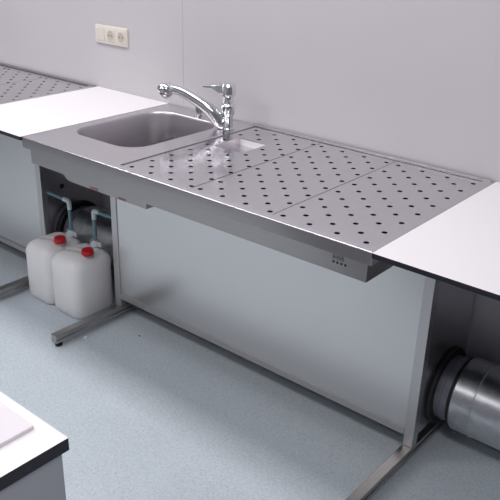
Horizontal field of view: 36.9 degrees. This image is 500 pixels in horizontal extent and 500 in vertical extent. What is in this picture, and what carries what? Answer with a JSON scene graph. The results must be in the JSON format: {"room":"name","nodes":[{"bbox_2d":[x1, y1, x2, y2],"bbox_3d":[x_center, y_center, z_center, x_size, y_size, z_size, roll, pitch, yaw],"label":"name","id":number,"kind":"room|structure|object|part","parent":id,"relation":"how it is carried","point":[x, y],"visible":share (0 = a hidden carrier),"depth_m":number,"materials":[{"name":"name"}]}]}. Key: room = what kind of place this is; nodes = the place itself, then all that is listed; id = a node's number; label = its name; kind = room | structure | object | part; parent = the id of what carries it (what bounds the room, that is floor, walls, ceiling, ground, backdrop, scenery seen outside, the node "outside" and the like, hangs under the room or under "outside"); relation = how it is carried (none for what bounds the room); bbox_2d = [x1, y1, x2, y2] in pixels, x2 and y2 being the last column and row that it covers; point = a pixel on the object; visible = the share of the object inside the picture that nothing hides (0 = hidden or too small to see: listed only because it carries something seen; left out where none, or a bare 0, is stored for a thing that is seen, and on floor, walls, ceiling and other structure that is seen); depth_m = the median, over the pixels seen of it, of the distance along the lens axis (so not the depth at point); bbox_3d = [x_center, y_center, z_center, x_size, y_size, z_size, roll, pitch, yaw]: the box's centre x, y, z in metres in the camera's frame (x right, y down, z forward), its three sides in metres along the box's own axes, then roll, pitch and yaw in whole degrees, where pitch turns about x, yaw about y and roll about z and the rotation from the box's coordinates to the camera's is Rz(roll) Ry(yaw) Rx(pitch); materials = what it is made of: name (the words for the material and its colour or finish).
{"room":"laboratory","nodes":[
{"label":"laboratory","id":0,"kind":"room"},
{"bbox_2d":[0,0,499,363],"bbox_3d":[0.073,-0.950,2.833,9.600,2.750,0.100,20,30,35],"label":"wall","id":1,"kind":"structure","parent":0,"point":[412,80],"depth_m":2.73,"materials":[{"name":"paint"}]},
{"bbox_2d":[95,24,128,47],"bbox_3d":[-0.619,-0.968,3.376,0.227,0.082,0.013,20,30,35],"label":"wall socket","id":2,"kind":"object","parent":1,"relation":"attached to","point":[106,34],"visible":1,"depth_m":3.37,"materials":[{"name":"beige plastic"}]},
{"bbox_2d":[182,0,183,103],"bbox_3d":[-0.260,-1.467,2.853,0.002,1.840,0.011,20,30,35],"label":"trim","id":3,"kind":"structure","parent":1,"relation":"attached to","point":[182,0],"depth_m":3.09,"materials":[{"name":"grey"}]},
{"bbox_2d":[0,241,499,499],"bbox_3d":[-1.717,1.166,1.495,9.600,0.100,5.557,20,30,35],"label":"floor","id":4,"kind":"structure","parent":0,"point":[165,412],"depth_m":2.68,"materials":[{"name":"plastic"}]},
{"bbox_2d":[0,392,68,499],"bbox_3d":[-0.997,0.787,1.163,0.772,0.900,1.244,20,30,35],"label":"desk","id":5,"kind":"object","parent":4,"relation":"on","point":[31,464],"visible":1,"depth_m":1.18,"materials":[{"name":"white laminate"}]},
{"bbox_2d":[0,402,33,447],"bbox_3d":[-0.527,0.301,1.166,0.214,0.007,0.302,20,30,35],"label":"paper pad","id":6,"kind":"object","parent":5,"relation":"on","point":[13,426],"visible":1,"depth_m":1.21,"materials":[{"name":"white paper"}]},
{"bbox_3d":[-0.714,0.897,0.965,0.040,0.876,1.202,20,30,35],"label":"panel","id":7,"kind":"part","parent":5,"relation":"part of","materials":[{"name":"grey laminate"}]},
{"bbox_2d":[0,63,102,296],"bbox_3d":[-1.549,-0.484,3.898,1.506,0.945,0.750,20,30,35],"label":"table","id":8,"kind":"object","parent":4,"relation":"on","point":[27,212],"visible":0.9,"depth_m":3.58,"materials":[{"name":"metal"}]},
{"bbox_3d":[-1.536,-0.159,4.059,1.418,0.028,0.032,20,30,35],"label":"rail","id":9,"kind":"part","parent":8,"relation":"part of","materials":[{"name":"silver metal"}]},
{"bbox_3d":[-1.530,-0.477,3.911,1.418,0.674,0.012,20,30,35],"label":"panel","id":10,"kind":"part","parent":8,"relation":"part of","materials":[{"name":"metal"}]},
{"bbox_3d":[-1.353,-0.805,3.593,0.316,0.002,0.698,20,30,35],"label":"perforated plate","id":11,"kind":"part","parent":8,"relation":"part of","materials":[{"name":"metal"}]},
{"bbox_3d":[-0.971,-0.244,3.510,0.035,0.742,0.034,20,30,35],"label":"leg","id":12,"kind":"part","parent":8,"relation":"part of","materials":[{"name":"silver metal"}]},
{"bbox_3d":[-1.110,-0.716,3.409,0.312,0.002,0.698,20,30,35],"label":"perforated plate","id":13,"kind":"part","parent":8,"relation":"part of","materials":[{"name":"metal"}]},
{"bbox_3d":[-1.541,-0.857,3.733,1.500,0.040,0.750,20,30,35],"label":"frame","id":14,"kind":"part","parent":8,"relation":"part of","materials":[{"name":"metal"}]},
{"bbox_3d":[-0.849,-0.337,3.612,0.004,0.777,0.324,20,30,35],"label":"plate","id":15,"kind":"part","parent":8,"relation":"part of","materials":[{"name":"metal"}]},
{"bbox_2d":[58,201,113,270],"bbox_3d":[-0.655,-0.042,3.582,0.493,0.278,0.278,20,30,35],"label":"ventilation duct","id":16,"kind":"object","parent":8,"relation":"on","point":[81,210],"visible":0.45,"depth_m":3.53,"materials":[{"name":"silver metal"}]},
{"bbox_2d":[26,232,80,304],"bbox_3d":[-0.906,0.065,3.491,0.191,0.309,0.222,20,30,35],"label":"canister","id":17,"kind":"object","parent":4,"relation":"on","point":[40,251],"visible":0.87,"depth_m":3.40,"materials":[{"name":"white plastic"}]},
{"bbox_2d":[46,190,76,236],"bbox_3d":[-0.873,-0.169,3.480,0.197,0.181,0.046,20,30,35],"label":"hose","id":18,"kind":"object","parent":17,"relation":"on","point":[71,233],"visible":1,"depth_m":3.45,"materials":[{"name":"teal plastic"}]},
{"bbox_2d":[51,243,112,318],"bbox_3d":[-0.756,0.120,3.378,0.198,0.309,0.222,20,30,35],"label":"canister","id":19,"kind":"object","parent":4,"relation":"on","point":[82,279],"visible":0.99,"depth_m":3.30,"materials":[{"name":"white plastic"}]},
{"bbox_2d":[91,209,110,247],"bbox_3d":[-0.646,-0.085,3.308,0.185,0.181,0.046,20,30,35],"label":"hose","id":20,"kind":"object","parent":19,"relation":"on","point":[95,243],"visible":0.94,"depth_m":3.33,"materials":[{"name":"teal plastic"}]},
{"bbox_2d":[22,104,494,499],"bbox_3d":[-0.034,0.073,2.753,1.506,0.945,0.750,20,30,35],"label":"table","id":21,"kind":"object","parent":4,"relation":"on","point":[258,242],"visible":0.94,"depth_m":2.55,"materials":[{"name":"metal"}]},
{"bbox_2d":[0,86,168,139],"bbox_3d":[-0.782,-0.590,3.155,0.479,0.014,0.760,20,30,35],"label":"countertop","id":22,"kind":"structure","parent":21,"relation":"on","point":[18,119],"depth_m":3.14,"materials":[{"name":"white laminate"}]},
{"bbox_3d":[-0.568,-0.096,3.205,0.035,0.744,0.034,20,30,35],"label":"leg","id":23,"kind":"part","parent":21,"relation":"part of","materials":[{"name":"silver metal"}]},
{"bbox_2d":[64,111,213,208],"bbox_3d":[-0.351,-0.361,2.864,0.554,0.171,0.642,20,30,35],"label":"sink","id":24,"kind":"object","parent":21,"relation":"in","point":[144,141],"depth_m":2.84,"materials":[{"name":"silver metal"}]},
{"bbox_2d":[157,81,235,130],"bbox_3d":[-0.207,-0.562,2.901,0.310,0.183,0.064,6,25,10],"label":"faucet","id":25,"kind":"object","parent":21,"relation":"on","point":[223,119],"visible":1,"depth_m":2.88,"materials":[{"name":"silver metal"}]},
{"bbox_3d":[-0.214,-0.555,2.906,0.242,0.166,0.051,6,25,9],"label":"spout","id":26,"kind":"part","parent":25,"relation":"part of","materials":[{"name":"silver metal"}]},
{"bbox_3d":[-0.132,-0.620,2.861,0.102,0.032,0.053,6,25,9],"label":"lever","id":27,"kind":"part","parent":25,"relation":"part of","materials":[{"name":"silver metal"}]},
{"bbox_3d":[-0.205,-0.570,3.075,0.044,0.045,0.044,20,30,35],"label":"drain knob","id":28,"kind":"part","parent":21,"relation":"part of","materials":[{"name":"silver metal"}]},
{"bbox_3d":[-0.082,-0.338,2.632,0.318,0.002,0.698,20,30,35],"label":"perforated plate","id":29,"kind":"part","parent":21,"relation":"part of","materials":[{"name":"metal"}]},
{"bbox_3d":[-0.025,-0.299,2.587,1.500,0.040,0.750,20,30,35],"label":"frame","id":30,"kind":"part","parent":21,"relation":"part of","materials":[{"name":"metal"}]},
{"bbox_3d":[-0.020,0.399,2.913,1.418,0.028,0.032,20,30,35],"label":"rail","id":31,"kind":"part","parent":21,"relation":"part of","materials":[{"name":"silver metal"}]},
{"bbox_3d":[-0.015,0.081,2.766,1.418,0.674,0.012,20,30,35],"label":"panel","id":32,"kind":"part","parent":21,"relation":"part of","materials":[{"name":"metal"}]},
{"bbox_3d":[0.163,-0.247,2.447,0.316,0.002,0.698,20,30,35],"label":"perforated plate","id":33,"kind":"part","parent":21,"relation":"part of","materials":[{"name":"metal"}]},
{"bbox_3d":[0.406,-0.158,2.264,0.312,0.002,0.698,20,30,35],"label":"perforated plate","id":34,"kind":"part","parent":21,"relation":"part of","materials":[{"name":"metal"}]},
{"bbox_3d":[0.545,0.314,2.364,0.035,0.742,0.034,20,30,35],"label":"leg","id":35,"kind":"part","parent":21,"relation":"part of","materials":[{"name":"silver metal"}]},
{"bbox_2d":[372,182,499,300],"bbox_3d":[0.979,0.058,1.825,1.120,0.014,0.760,20,30,35],"label":"countertop","id":36,"kind":"structure","parent":21,"relation":"on","point":[459,247],"depth_m":1.92,"materials":[{"name":"white laminate"}]},
{"bbox_3d":[0.667,0.220,2.467,0.004,0.777,0.324,20,30,35],"label":"plate","id":37,"kind":"part","parent":21,"relation":"part of","materials":[{"name":"metal"}]},
{"bbox_2d":[426,347,499,449],"bbox_3d":[1.104,0.622,2.268,1.122,0.278,0.278,20,30,35],"label":"ventilation duct","id":38,"kind":"object","parent":21,"relation":"attached to","point":[464,392],"visible":1,"depth_m":2.44,"materials":[{"name":"silver metal"}]}
]}

